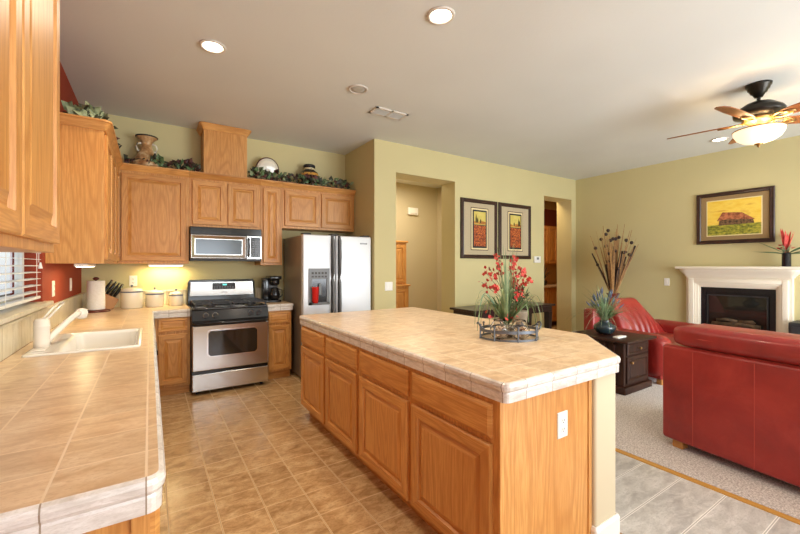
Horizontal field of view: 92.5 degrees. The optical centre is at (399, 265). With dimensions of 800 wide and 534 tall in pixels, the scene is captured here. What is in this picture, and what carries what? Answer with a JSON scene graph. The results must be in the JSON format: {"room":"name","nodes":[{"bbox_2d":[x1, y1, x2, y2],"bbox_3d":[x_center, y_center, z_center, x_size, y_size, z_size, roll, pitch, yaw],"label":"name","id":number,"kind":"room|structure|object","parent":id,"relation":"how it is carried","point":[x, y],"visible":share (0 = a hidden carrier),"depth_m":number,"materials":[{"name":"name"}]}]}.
{"room":"kitchen","nodes":[
{"label":"kitchen","id":0,"kind":"room"},
{"bbox_2d":[2,62,80,360],"bbox_3d":[-1.211,-0.145,0.583,0.160,3.050,8.300,0,0,-33],"label":"wall","id":1,"kind":"structure","parent":0,"point":[61,274],"depth_m":3.01,"materials":[{"name":"red paint"}]},
{"bbox_2d":[0,252,22,303],"bbox_3d":[-2.110,-0.235,1.907,0.040,0.970,1.540,0,0,-33],"label":"window","id":2,"kind":"structure","parent":1,"relation":"in","point":[12,260],"depth_m":2.39,"materials":[{"name":"white glass"}]},
{"bbox_2d":[0,252,42,309],"bbox_3d":[-2.030,-0.248,1.959,0.075,0.940,1.520,0,0,-33],"label":"window blind","id":3,"kind":"object","parent":2,"relation":"attached to","point":[5,305],"visible":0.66,"depth_m":2.22,"materials":[{"name":"white plastic"}]},
{"bbox_2d":[0,301,53,324],"bbox_3d":[-2.040,0.259,1.964,0.140,0.026,1.640,0,0,-33],"label":"window sill","id":4,"kind":"structure","parent":1,"relation":"attached to","point":[9,314],"depth_m":2.14,"materials":[{"name":"tile"}]},
{"bbox_2d":[0,0,59,252],"bbox_3d":[-0.834,-0.560,0.500,0.376,1.030,1.990,0,0,-33],"label":"upper cabinet","id":5,"kind":"object","parent":1,"relation":"attached to","point":[29,29],"visible":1,"depth_m":1.04,"materials":[{"name":"brown wood"}]},
{"bbox_2d":[0,294,82,361],"bbox_3d":[-2.232,0.385,2.305,0.012,0.160,4.300,0,0,-33],"label":"backsplash","id":6,"kind":"structure","parent":1,"relation":"attached to","point":[14,337],"depth_m":2.23,"materials":[{"name":"tile"}]},
{"bbox_2d":[0,293,83,328],"bbox_3d":[-2.222,0.296,2.298,0.022,0.017,4.278,0,0,-33],"label":"trim","id":7,"kind":"structure","parent":1,"relation":"attached to","point":[2,326],"depth_m":2.31,"materials":[{"name":"tile"}]},
{"bbox_2d":[52,281,54,296],"bbox_3d":[-2.621,0.175,2.899,0.008,0.118,0.075,0,0,-33],"label":"wall outlet","id":8,"kind":"object","parent":1,"relation":"attached to","point":[53,282],"visible":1,"depth_m":2.88,"materials":[{"name":"white plastic"}]},
{"bbox_2d":[45,112,122,263],"bbox_3d":[-2.687,-0.545,3.340,0.376,1.060,1.431,0,0,-33],"label":"upper cabinet","id":9,"kind":"object","parent":1,"relation":"attached to","point":[91,161],"visible":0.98,"depth_m":2.81,"materials":[{"name":"brown wood"}]},
{"bbox_2d":[74,264,95,266],"bbox_3d":[-2.514,-0.001,3.064,0.080,0.027,0.520,0,0,-33],"label":"light","id":10,"kind":"object","parent":9,"relation":"attached to","point":[77,265],"visible":0.9,"depth_m":2.87,"materials":[{"name":"white plastic"}]},
{"bbox_2d":[61,100,109,119],"bbox_3d":[-2.359,-1.158,2.904,0.182,0.174,0.307,0,0,18],"label":"garland","id":11,"kind":"object","parent":9,"relation":"on","point":[88,110],"visible":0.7,"depth_m":2.86,"materials":[{"name":"green plant"}]},
{"bbox_2d":[81,114,344,323],"bbox_3d":[-2.220,-0.145,4.952,3.245,3.050,0.120,0,0,-33],"label":"wall","id":12,"kind":"structure","parent":0,"point":[173,142],"depth_m":4.66,"materials":[{"name":"yellow paint"}]},
{"bbox_2d":[129,276,136,285],"bbox_3d":[-3.029,0.175,4.347,0.075,0.118,0.008,0,0,-33],"label":"wall outlet","id":13,"kind":"object","parent":12,"relation":"attached to","point":[132,279],"visible":1,"depth_m":4.35,"materials":[{"name":"white plastic"}]},
{"bbox_2d":[83,291,186,308],"bbox_3d":[-2.990,0.385,4.370,0.975,0.160,0.012,0,0,-33],"label":"trim","id":14,"kind":"structure","parent":12,"relation":"attached to","point":[166,293],"depth_m":4.40,"materials":[{"name":"tile"}]},
{"bbox_2d":[84,289,186,293],"bbox_3d":[-2.983,0.296,4.369,0.965,0.017,0.022,0,0,-33],"label":"trim","id":15,"kind":"structure","parent":12,"relation":"attached to","point":[180,289],"depth_m":4.52,"materials":[{"name":"tile"}]},
{"bbox_2d":[118,163,188,263],"bbox_3d":[-2.760,-0.547,4.308,0.657,1.055,0.363,0,0,-33],"label":"upper cabinet","id":16,"kind":"object","parent":12,"relation":"attached to","point":[153,201],"visible":0.87,"depth_m":4.18,"materials":[{"name":"brown wood"}]},
{"bbox_2d":[130,134,160,166],"bbox_3d":[-2.829,-1.257,4.279,0.315,0.362,0.315,0,0,-33],"label":"amphora","id":17,"kind":"object","parent":16,"relation":"on","point":[146,149],"visible":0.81,"depth_m":4.21,"materials":[{"name":"ceramic"}]},
{"bbox_2d":[123,153,201,171],"bbox_3d":[-2.630,-1.151,4.272,0.742,0.164,0.164,0,0,-33],"label":"ivy garland","id":18,"kind":"object","parent":16,"relation":"on","point":[189,164],"visible":0.89,"depth_m":4.29,"materials":[{"name":"green plant"}]},
{"bbox_2d":[148,264,183,265],"bbox_3d":[-2.702,-0.005,4.422,0.350,0.027,0.080,0,0,-33],"label":"light","id":19,"kind":"object","parent":16,"relation":"attached to","point":[148,264],"visible":0.78,"depth_m":4.39,"materials":[{"name":"white plastic"}]},
{"bbox_2d":[189,171,260,229],"bbox_3d":[-2.154,-0.760,4.704,0.786,0.630,0.363,0,0,-33],"label":"upper cabinet","id":20,"kind":"object","parent":12,"relation":"attached to","point":[215,200],"visible":0.94,"depth_m":4.56,"materials":[{"name":"brown wood"}]},
{"bbox_2d":[196,121,250,176],"bbox_3d":[-2.160,-1.371,4.709,0.580,0.589,0.348,0,0,-33],"label":"chase","id":21,"kind":"object","parent":20,"relation":"on","point":[223,148],"visible":0.77,"depth_m":4.59,"materials":[{"name":"brown wood"}]},
{"bbox_2d":[189,226,261,260],"bbox_3d":[-2.131,-0.249,4.668,0.778,0.388,0.449,0,0,-33],"label":"microwave","id":22,"kind":"object","parent":20,"relation":"attached to","point":[205,243],"visible":1,"depth_m":4.51,"materials":[{"name":"silver metal"}]},
{"bbox_2d":[256,287,280,298],"bbox_3d":[-1.775,0.380,5.163,0.328,0.170,0.012,0,0,-33],"label":"trim","id":23,"kind":"structure","parent":12,"relation":"attached to","point":[258,290],"depth_m":5.09,"materials":[{"name":"tile"}]},
{"bbox_2d":[255,179,282,264],"bbox_3d":[-1.711,-0.540,4.993,0.268,1.070,0.363,0,0,-33],"label":"upper cabinet","id":24,"kind":"object","parent":12,"relation":"attached to","point":[270,190],"visible":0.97,"depth_m":4.87,"materials":[{"name":"brown wood"}]},
{"bbox_2d":[256,157,278,178],"bbox_3d":[-1.755,-1.250,5.067,0.308,0.344,0.124,0,0,-33],"label":"platter","id":25,"kind":"object","parent":24,"relation":"on","point":[269,164],"visible":0.43,"depth_m":5.03,"materials":[{"name":"beige ceramic"}]},
{"bbox_2d":[282,182,355,232],"bbox_3d":[-1.165,-0.780,5.350,1.034,0.590,0.363,0,0,-33],"label":"upper cabinet","id":26,"kind":"object","parent":12,"relation":"attached to","point":[309,208],"visible":0.98,"depth_m":5.20,"materials":[{"name":"brown wood"}]},
{"bbox_2d":[247,166,353,188],"bbox_3d":[-1.286,-1.166,5.154,1.447,0.190,0.211,0,0,-33],"label":"ivy garland","id":27,"kind":"object","parent":26,"relation":"on","point":[268,175],"visible":0.97,"depth_m":5.09,"materials":[{"name":"green plant"}]},
{"bbox_2d":[300,164,317,183],"bbox_3d":[-1.263,-1.239,5.338,0.264,0.326,0.264,0,0,-33],"label":"ginger jar","id":28,"kind":"object","parent":26,"relation":"on","point":[308,168],"visible":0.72,"depth_m":5.26,"materials":[{"name":"black ceramic"}]},
{"bbox_2d":[160,321,621,533],"bbox_3d":[2.377,1.430,4.119,9.915,0.100,10.500,0,0,-33],"label":"floor","id":29,"kind":"structure","parent":0,"point":[251,458],"depth_m":2.53,"materials":[{"name":"tile"}]},
{"bbox_2d":[83,507,159,533],"bbox_3d":[-1.233,0.964,1.347,0.633,0.833,1.516,0,0,-33],"label":"base cabinet","id":30,"kind":"object","parent":29,"relation":"on","point":[149,523],"visible":0.07,"depth_m":0.86,"materials":[{"name":"brown wood"}]},
{"bbox_2d":[0,304,189,533],"bbox_3d":[-1.819,0.506,2.566,0.965,0.082,4.291,0,0,-33],"label":"countertop","id":31,"kind":"structure","parent":30,"relation":"on","point":[82,443],"depth_m":1.06,"materials":[{"name":"tile"}]},
{"bbox_2d":[30,301,87,351],"bbox_3d":[-1.993,0.333,2.222,0.121,0.243,0.461,0,0,-14],"label":"faucet","id":32,"kind":"object","parent":31,"relation":"on","point":[42,336],"visible":1,"depth_m":2.10,"materials":[{"name":"beige ceramic"}]},
{"bbox_2d":[21,328,142,357],"bbox_3d":[-1.892,0.554,2.359,0.504,0.200,0.724,0,0,-33],"label":"sink","id":33,"kind":"object","parent":31,"relation":"in","point":[67,343],"visible":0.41,"depth_m":2.58,"materials":[{"name":"white ceramic"}]},
{"bbox_2d":[87,277,110,312],"bbox_3d":[-3.059,0.290,3.854,0.240,0.350,0.240,0,0,-33],"label":"paper towel holder","id":34,"kind":"object","parent":31,"relation":"on","point":[95,289],"visible":0.87,"depth_m":3.80,"materials":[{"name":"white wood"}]},
{"bbox_2d":[105,280,123,308],"bbox_3d":[-3.140,0.309,4.127,0.276,0.312,0.108,0,0,-41],"label":"knife block","id":35,"kind":"object","parent":31,"relation":"on","point":[110,302],"visible":0.79,"depth_m":4.11,"materials":[{"name":"brown wood"}]},
{"bbox_2d":[120,285,143,308],"bbox_3d":[-2.926,0.338,4.181,0.210,0.255,0.210,0,0,-33],"label":"canister","id":36,"kind":"object","parent":31,"relation":"on","point":[131,297],"visible":1,"depth_m":4.11,"materials":[{"name":"beige ceramic"}]},
{"bbox_2d":[120,292,142,308],"bbox_3d":[-2.926,0.372,4.181,0.204,0.185,0.204,0,0,-33],"label":"jar","id":37,"kind":"object","parent":36,"relation":"on","point":[128,300],"depth_m":4.10,"materials":[{"name":"beige ceramic"}]},
{"bbox_2d":[145,287,163,306],"bbox_3d":[-2.772,0.355,4.329,0.181,0.220,0.181,0,0,-33],"label":"canister","id":38,"kind":"object","parent":31,"relation":"on","point":[153,298],"visible":0.99,"depth_m":4.26,"materials":[{"name":"beige ceramic"}]},
{"bbox_2d":[145,294,163,306],"bbox_3d":[-2.772,0.390,4.329,0.176,0.150,0.176,0,0,-33],"label":"jar","id":39,"kind":"object","parent":38,"relation":"on","point":[151,300],"depth_m":4.26,"materials":[{"name":"beige ceramic"}]},
{"bbox_2d":[169,289,182,305],"bbox_3d":[-2.612,0.367,4.469,0.150,0.195,0.150,0,0,-33],"label":"canister","id":40,"kind":"object","parent":31,"relation":"on","point":[175,297],"visible":1,"depth_m":4.41,"materials":[{"name":"beige ceramic"}]},
{"bbox_2d":[169,296,182,305],"bbox_3d":[-2.612,0.403,4.469,0.146,0.125,0.146,0,0,-33],"label":"jar","id":41,"kind":"object","parent":40,"relation":"on","point":[173,300],"depth_m":4.41,"materials":[{"name":"beige ceramic"}]},
{"bbox_2d":[155,316,189,395],"bbox_3d":[-2.557,0.964,4.289,0.317,0.833,0.618,0,0,-33],"label":"base cabinet","id":42,"kind":"object","parent":29,"relation":"on","point":[172,334],"visible":0.89,"depth_m":4.04,"materials":[{"name":"brown wood"}]},
{"bbox_2d":[187,279,268,393],"bbox_3d":[-2.026,0.777,4.490,0.784,1.205,0.766,0,0,-33],"label":"range","id":43,"kind":"object","parent":29,"relation":"on","point":[229,325],"visible":1,"depth_m":4.25,"materials":[{"name":"silver metal"}]},
{"bbox_2d":[187,302,267,310],"bbox_3d":[-2.027,0.469,4.492,0.784,0.022,0.600,0,0,-33],"label":"cooktop","id":44,"kind":"object","parent":43,"relation":"in","point":[251,306],"depth_m":4.31,"materials":[{"name":"black metal"}]},
{"bbox_2d":[267,310,290,378],"bbox_3d":[-1.629,0.964,4.894,0.302,0.833,0.618,0,0,-33],"label":"base cabinet","id":45,"kind":"object","parent":29,"relation":"on","point":[279,322],"visible":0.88,"depth_m":4.65,"materials":[{"name":"brown wood"}]},
{"bbox_2d":[260,300,293,310],"bbox_3d":[-1.611,0.506,4.890,0.332,0.082,0.626,0,0,-33],"label":"countertop","id":46,"kind":"structure","parent":45,"relation":"on","point":[283,305],"depth_m":4.65,"materials":[{"name":"tile"}]},
{"bbox_2d":[261,276,282,302],"bbox_3d":[-1.648,0.300,4.919,0.218,0.330,0.240,0,0,-33],"label":"coffee maker","id":47,"kind":"object","parent":46,"relation":"on","point":[270,293],"visible":0.96,"depth_m":4.86,"materials":[{"name":"black plastic"}]},
{"bbox_2d":[270,280,279,285],"bbox_3d":[-1.601,0.217,4.896,0.124,0.075,0.124,0,0,-33],"label":"basket","id":48,"kind":"object","parent":47,"relation":"on","point":[272,282],"depth_m":4.85,"materials":[{"name":"black"}]},
{"bbox_2d":[284,233,370,376],"bbox_3d":[-0.959,0.492,5.103,0.923,1.775,0.845,0,0,-33],"label":"refrigerator","id":49,"kind":"object","parent":29,"relation":"on","point":[340,266],"visible":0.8,"depth_m":4.80,"materials":[{"name":"silver metal"}]},
{"bbox_2d":[312,287,318,302],"bbox_3d":[-1.016,0.355,4.596,0.086,0.195,0.086,0,0,-33],"label":"tumbler","id":50,"kind":"object","parent":49,"relation":"on","point":[315,290],"visible":1,"depth_m":4.56,"materials":[{"name":"red plastic"}]},
{"bbox_2d":[301,325,368,468],"bbox_3d":[-0.319,0.961,3.210,0.670,0.838,1.155,0,0,-33],"label":"base cabinet","id":51,"kind":"object","parent":29,"relation":"on","point":[330,366],"visible":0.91,"depth_m":2.91,"materials":[{"name":"brown wood"}]},
{"bbox_2d":[396,241,410,307],"bbox_3d":[-0.251,0.463,7.163,0.650,1.835,0.650,0,0,-33],"label":"hutch","id":52,"kind":"object","parent":29,"relation":"on","point":[402,289],"visible":0.19,"depth_m":7.02,"materials":[{"name":"brown wood"}]},
{"bbox_2d":[359,348,591,533],"bbox_3d":[0.331,0.961,2.213,0.670,0.838,1.222,0,0,-33],"label":"base cabinet","id":53,"kind":"object","parent":29,"relation":"on","point":[465,461],"visible":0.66,"depth_m":1.78,"materials":[{"name":"brown wood"}]},
{"bbox_2d":[299,307,620,403],"bbox_3d":[0.278,0.501,2.868,1.305,0.082,2.476,0,0,-33],"label":"countertop","id":54,"kind":"structure","parent":53,"relation":"on","point":[445,346],"depth_m":2.10,"materials":[{"name":"tile"}]},
{"bbox_2d":[490,319,509,339],"bbox_3d":[0.627,0.399,2.407,0.124,0.121,0.124,0,0,-33],"label":"glass vase","id":55,"kind":"object","parent":54,"relation":"on","point":[500,324],"visible":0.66,"depth_m":2.37,"materials":[{"name":"white"}]},
{"bbox_2d":[474,240,542,336],"bbox_3d":[0.685,0.139,2.485,0.406,0.640,0.231,0,0,-10],"label":"orchid arrangement","id":56,"kind":"object","parent":54,"relation":"on","point":[507,293],"visible":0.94,"depth_m":2.47,"materials":[{"name":"red plant"}]},
{"bbox_2d":[476,321,541,342],"bbox_3d":[0.691,0.406,2.427,0.371,0.106,0.328,0,0,-33],"label":"wire tray","id":57,"kind":"object","parent":54,"relation":"on","point":[482,328],"visible":0.82,"depth_m":2.32,"materials":[{"name":"grey metal"}]},
{"bbox_2d":[510,319,529,339],"bbox_3d":[0.753,0.401,2.402,0.120,0.117,0.120,0,0,-33],"label":"glass vase","id":58,"kind":"object","parent":54,"relation":"on","point":[523,326],"visible":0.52,"depth_m":2.37,"materials":[{"name":"white"}]},
{"bbox_2d":[510,285,535,322],"bbox_3d":[0.886,0.296,2.849,0.237,0.326,0.242,0,0,-14],"label":"potted fern","id":59,"kind":"object","parent":54,"relation":"on","point":[523,315],"visible":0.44,"depth_m":2.81,"materials":[{"name":"green plant"}]},
{"bbox_2d":[510,310,527,322],"bbox_3d":[0.887,0.397,2.848,0.132,0.125,0.132,0,0,-33],"label":"pot","id":60,"kind":"object","parent":59,"relation":"on","point":[523,315],"depth_m":2.79,"materials":[{"name":"grey stone"}]},
{"bbox_2d":[557,410,567,438],"bbox_3d":[0.747,0.730,1.756,0.075,0.118,0.008,0,0,-33],"label":"wall outlet","id":61,"kind":"object","parent":53,"relation":"attached to","point":[562,417],"visible":1,"depth_m":1.75,"materials":[{"name":"white plastic"}]},
{"bbox_2d":[615,451,799,533],"bbox_3d":[1.677,1.378,1.931,0.850,0.004,7.400,0,0,-33],"label":"floor tile","id":62,"kind":"structure","parent":29,"relation":"on","point":[649,499],"depth_m":2.16,"materials":[{"name":"grey tile"}]},
{"bbox_2d":[615,376,799,519],"bbox_3d":[3.767,1.374,3.295,4.050,0.012,7.400,0,0,-33],"label":"floor","id":63,"kind":"structure","parent":29,"relation":"on","point":[639,414],"depth_m":2.71,"materials":[{"name":"beige carpet"}]},
{"bbox_2d":[450,301,554,328],"bbox_3d":[1.584,0.986,5.787,1.740,0.762,0.520,0,0,-33],"label":"console table","id":64,"kind":"object","parent":63,"relation":"on","point":[546,307],"visible":0.29,"depth_m":5.75,"materials":[{"name":"black wood"}]},
{"bbox_2d":[590,224,638,297],"bbox_3d":[3.606,0.326,6.483,0.705,2.083,0.733,0,0,-18],"label":"dried branches","id":65,"kind":"object","parent":63,"relation":"on","point":[615,271],"visible":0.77,"depth_m":6.46,"materials":[{"name":"brown plant"}]},
{"bbox_2d":[574,329,656,395],"bbox_3d":[2.441,1.081,4.429,0.650,0.572,0.690,0,0,-33],"label":"end table","id":66,"kind":"object","parent":63,"relation":"on","point":[632,376],"visible":0.47,"depth_m":4.16,"materials":[{"name":"brown wood"}]},
{"bbox_2d":[569,284,639,334],"bbox_3d":[2.381,0.480,4.442,0.837,0.628,0.816,0,0,-33],"label":"potted plant","id":67,"kind":"object","parent":66,"relation":"on","point":[604,326],"visible":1,"depth_m":4.41,"materials":[{"name":"green plant"}]},
{"bbox_2d":[613,335,625,338],"bbox_3d":[2.409,0.783,4.203,0.170,0.022,0.065,0,0,-33],"label":"remote control","id":68,"kind":"object","parent":66,"relation":"on","point":[617,336],"visible":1,"depth_m":4.17,"materials":[{"name":"white plastic"}]},
{"bbox_2d":[584,297,693,384],"bbox_3d":[3.345,0.909,5.036,1.270,0.919,1.160,0,0,-21],"label":"armchair","id":69,"kind":"object","parent":63,"relation":"on","point":[663,329],"visible":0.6,"depth_m":5.11,"materials":[{"name":"red leather"}]},
{"bbox_2d":[607,297,664,332],"bbox_3d":[3.254,0.698,5.286,0.830,0.500,0.368,0,0,-21],"label":"chair back","id":70,"kind":"object","parent":69,"relation":"on","point":[646,323],"depth_m":5.16,"materials":[{"name":"red leather"}]},
{"bbox_2d":[655,332,675,342],"bbox_3d":[3.398,1.018,4.906,0.844,0.239,0.879,0,0,-21],"label":"seat cushion","id":71,"kind":"object","parent":69,"relation":"on","point":[670,335],"depth_m":4.99,"materials":[{"name":"red leather"}]},
{"bbox_2d":[615,448,799,524],"bbox_3d":[2.052,1.374,2.175,0.045,0.012,7.400,0,0,-33],"label":"trim","id":72,"kind":"structure","parent":63,"relation":"on","point":[759,506],"depth_m":2.34,"materials":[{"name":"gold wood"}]},
{"bbox_2d":[663,324,799,486],"bbox_3d":[2.917,0.903,2.192,1.010,0.930,2.150,0,0,-26],"label":"sofa","id":73,"kind":"object","parent":63,"relation":"on","point":[730,393],"visible":1,"depth_m":2.53,"materials":[{"name":"red leather"}]},
{"bbox_2d":[674,324,799,365],"bbox_3d":[2.401,0.521,2.513,0.358,0.166,0.991,0,0,-26],"label":"cushion","id":74,"kind":"object","parent":73,"relation":"on","point":[762,347],"depth_m":2.52,"materials":[{"name":"red leather"}]},
{"bbox_2d":[675,266,799,332],"bbox_3d":[4.694,0.691,5.386,0.209,1.353,1.370,0,0,-33],"label":"fireplace","id":75,"kind":"object","parent":63,"relation":"on","point":[760,298],"visible":0.66,"depth_m":5.35,"materials":[{"name":"beige"}]},
{"bbox_2d":[675,266,799,269],"bbox_3d":[4.694,0.034,5.386,0.209,0.040,1.370,0,0,-33],"label":"mantel shelf","id":76,"kind":"object","parent":75,"relation":"attached to","point":[676,267],"depth_m":5.36,"materials":[{"name":"beige wood"}]},
{"bbox_2d":[758,229,799,266],"bbox_3d":[4.847,-0.230,4.827,0.486,0.487,0.485,0,0,13],"label":"flower vase","id":77,"kind":"object","parent":75,"relation":"on","point":[786,241],"visible":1,"depth_m":4.87,"materials":[{"name":"black"}]},
{"bbox_2d":[788,320,799,333],"bbox_3d":[5.032,1.029,4.503,0.370,0.678,0.600,0,0,-33],"label":"speaker box","id":78,"kind":"object","parent":63,"relation":"on","point":[794,326],"visible":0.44,"depth_m":4.62,"materials":[{"name":"black"}]},
{"bbox_2d":[791,327,799,333],"bbox_3d":[4.881,1.035,4.404,0.010,0.590,0.540,0,0,-33],"label":"grille","id":79,"kind":"object","parent":78,"relation":"attached to","point":[794,330],"depth_m":4.60,"materials":[{"name":"grey metal"}]},
{"bbox_2d":[396,183,441,311],"bbox_3d":[0.167,-0.145,6.880,2.800,3.050,1.900,0,0,-33],"label":"wall","id":80,"kind":"structure","parent":0,"point":[423,231],"depth_m":8.07,"materials":[{"name":"paint"}]},
{"bbox_2d":[408,207,417,215],"bbox_3d":[0.267,-1.115,7.898,0.240,0.150,0.064,0,0,-33],"label":"wall sensor","id":81,"kind":"object","parent":80,"relation":"attached to","point":[411,211],"visible":1,"depth_m":7.86,"materials":[{"name":"white plastic"}]},
{"bbox_2d":[60,0,799,187],"bbox_3d":[2.377,-1.720,4.119,9.915,0.100,10.500,0,0,-33],"label":"ceiling","id":82,"kind":"structure","parent":0,"point":[569,89],"depth_m":3.31,"materials":[{"name":"paint"}]},
{"bbox_2d":[199,39,225,53],"bbox_3d":[-1.425,-1.663,2.915,0.190,0.010,0.190,0,0,-33],"label":"recessed light","id":83,"kind":"object","parent":82,"relation":"in","point":[209,45],"visible":1,"depth_m":2.90,"materials":[{"name":"beige glass"}]},
{"bbox_2d":[348,84,367,93],"bbox_3d":[-0.396,-1.663,3.622,0.190,0.010,0.190,0,0,-33],"label":"recessed light","id":84,"kind":"object","parent":82,"relation":"in","point":[356,88],"visible":1,"depth_m":3.61,"materials":[{"name":"beige"}]},
{"bbox_2d":[369,106,407,120],"bbox_3d":[-0.123,-1.663,4.195,0.400,0.013,0.180,0,0,-33],"label":"ceiling vent","id":85,"kind":"object","parent":82,"relation":"in","point":[380,111],"visible":1,"depth_m":4.18,"materials":[{"name":"beige metal"}]},
{"bbox_2d":[427,6,454,24],"bbox_3d":[0.273,-1.663,2.555,0.190,0.010,0.190,0,0,-33],"label":"recessed light","id":86,"kind":"object","parent":82,"relation":"in","point":[440,15],"visible":1,"depth_m":2.54,"materials":[{"name":"beige glass"}]},
{"bbox_2d":[710,137,728,141],"bbox_3d":[4.221,-1.663,5.060,0.190,0.010,0.190,0,0,-33],"label":"recessed light","id":87,"kind":"object","parent":82,"relation":"in","point":[719,139],"visible":1,"depth_m":5.05,"materials":[{"name":"beige glass"}]},
{"bbox_2d":[667,80,799,147],"bbox_3d":[3.263,-1.379,3.527,1.322,0.581,1.342,0,0,-33],"label":"ceiling fan","id":88,"kind":"object","parent":82,"relation":"hanging from","point":[757,115],"visible":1,"depth_m":3.44,"materials":[{"name":"brown wood"}]},
{"bbox_2d":[345,138,575,331],"bbox_3d":[1.323,-0.145,6.727,4.630,3.050,1.020,0,0,-33],"label":"wall","id":89,"kind":"structure","parent":0,"point":[374,167],"depth_m":5.92,"materials":[{"name":"yellow paint"}]},
{"bbox_2d":[385,282,392,290],"bbox_3d":[-0.149,0.280,5.150,0.118,0.118,0.010,0,0,-33],"label":"light switch","id":90,"kind":"object","parent":89,"relation":"attached to","point":[388,285],"visible":1,"depth_m":5.15,"materials":[{"name":"white plastic"}]},
{"bbox_2d":[460,197,496,258],"bbox_3d":[1.258,-0.575,6.054,0.785,0.930,0.034,0,0,-33],"label":"framed print","id":91,"kind":"object","parent":89,"relation":"attached to","point":[478,218],"visible":0.98,"depth_m":6.03,"materials":[{"name":"beige paper"}]},
{"bbox_2d":[498,202,530,258],"bbox_3d":[1.959,-0.575,6.512,0.800,0.930,0.034,0,0,-33],"label":"framed print","id":92,"kind":"object","parent":89,"relation":"attached to","point":[514,220],"visible":0.98,"depth_m":6.49,"materials":[{"name":"paper"}]},
{"bbox_2d":[534,256,540,262],"bbox_3d":[2.448,-0.107,6.833,0.170,0.115,0.032,0,0,-33],"label":"thermostat","id":93,"kind":"object","parent":89,"relation":"attached to","point":[537,259],"visible":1,"depth_m":6.82,"materials":[{"name":"white plastic"}]},
{"bbox_2d":[544,200,556,283],"bbox_3d":[3.102,-0.145,8.438,3.820,3.050,1.540,0,0,-33],"label":"wall","id":94,"kind":"structure","parent":0,"point":[551,278],"depth_m":9.69,"materials":[{"name":"paint"}]},
{"bbox_2d":[544,225,556,264],"bbox_3d":[3.424,-0.480,9.208,2.000,0.920,0.358,0,0,-33],"label":"pantry cabinet","id":95,"kind":"object","parent":94,"relation":"attached to","point":[550,232],"visible":0.26,"depth_m":9.09,"materials":[{"name":"brown wood"}]},
{"bbox_2d":[544,288,556,321],"bbox_3d":[3.495,0.892,9.099,2.000,0.775,0.618,0,0,-33],"label":"pantry cabinet","id":96,"kind":"object","parent":94,"relation":"attached to","point":[550,294],"visible":0.16,"depth_m":8.72,"materials":[{"name":"brown wood"}]},
{"bbox_2d":[544,284,556,287],"bbox_3d":[3.500,0.484,9.091,2.040,0.039,0.638,0,0,-33],"label":"countertop","id":97,"kind":"structure","parent":96,"relation":"on","point":[547,285],"depth_m":8.75,"materials":[{"name":"wood"}]},
{"bbox_2d":[544,268,548,285],"bbox_3d":[3.295,0.246,8.866,0.401,0.437,0.348,0,0,-33],"label":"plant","id":98,"kind":"object","parent":97,"relation":"on","point":[545,280],"visible":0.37,"depth_m":8.83,"materials":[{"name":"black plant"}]},
{"bbox_2d":[544,209,556,226],"bbox_3d":[3.407,-1.141,9.233,2.000,0.399,0.298,0,0,-33],"label":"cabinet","id":99,"kind":"object","parent":94,"relation":"attached to","point":[550,216],"visible":0.07,"depth_m":9.19,"materials":[{"name":"red wood"}]},
{"bbox_2d":[592,373,614,526],"bbox_3d":[0.384,0.961,2.928,0.196,0.838,2.395,0,0,-33],"label":"wall","id":100,"kind":"structure","parent":0,"point":[603,388],"depth_m":1.91,"materials":[{"name":"paint"}]},
{"bbox_2d":[591,512,619,533],"bbox_3d":[0.388,1.330,2.923,0.224,0.100,2.409,0,0,-33],"label":"baseboard","id":101,"kind":"structure","parent":100,"relation":"attached to","point":[611,525],"depth_m":1.92,"materials":[{"name":"white wood"}]},
{"bbox_2d":[576,135,799,330],"bbox_3d":[5.513,-0.145,4.434,0.120,3.050,7.400,0,0,-33],"label":"wall","id":102,"kind":"structure","parent":0,"point":[657,202],"depth_m":6.14,"materials":[{"name":"yellow paint"}]},
{"bbox_2d":[664,278,668,285],"bbox_3d":[4.299,0.265,6.174,0.010,0.118,0.075,0,0,-33],"label":"light switch","id":103,"kind":"object","parent":102,"relation":"attached to","point":[666,280],"visible":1,"depth_m":6.17,"materials":[{"name":"white plastic"}]},
{"bbox_2d":[696,185,774,244],"bbox_3d":[4.750,-0.690,5.459,0.034,0.750,0.870,0,0,-33],"label":"framed painting","id":104,"kind":"object","parent":102,"relation":"attached to","point":[744,215],"visible":1,"depth_m":5.42,"materials":[{"name":"brown wood"}]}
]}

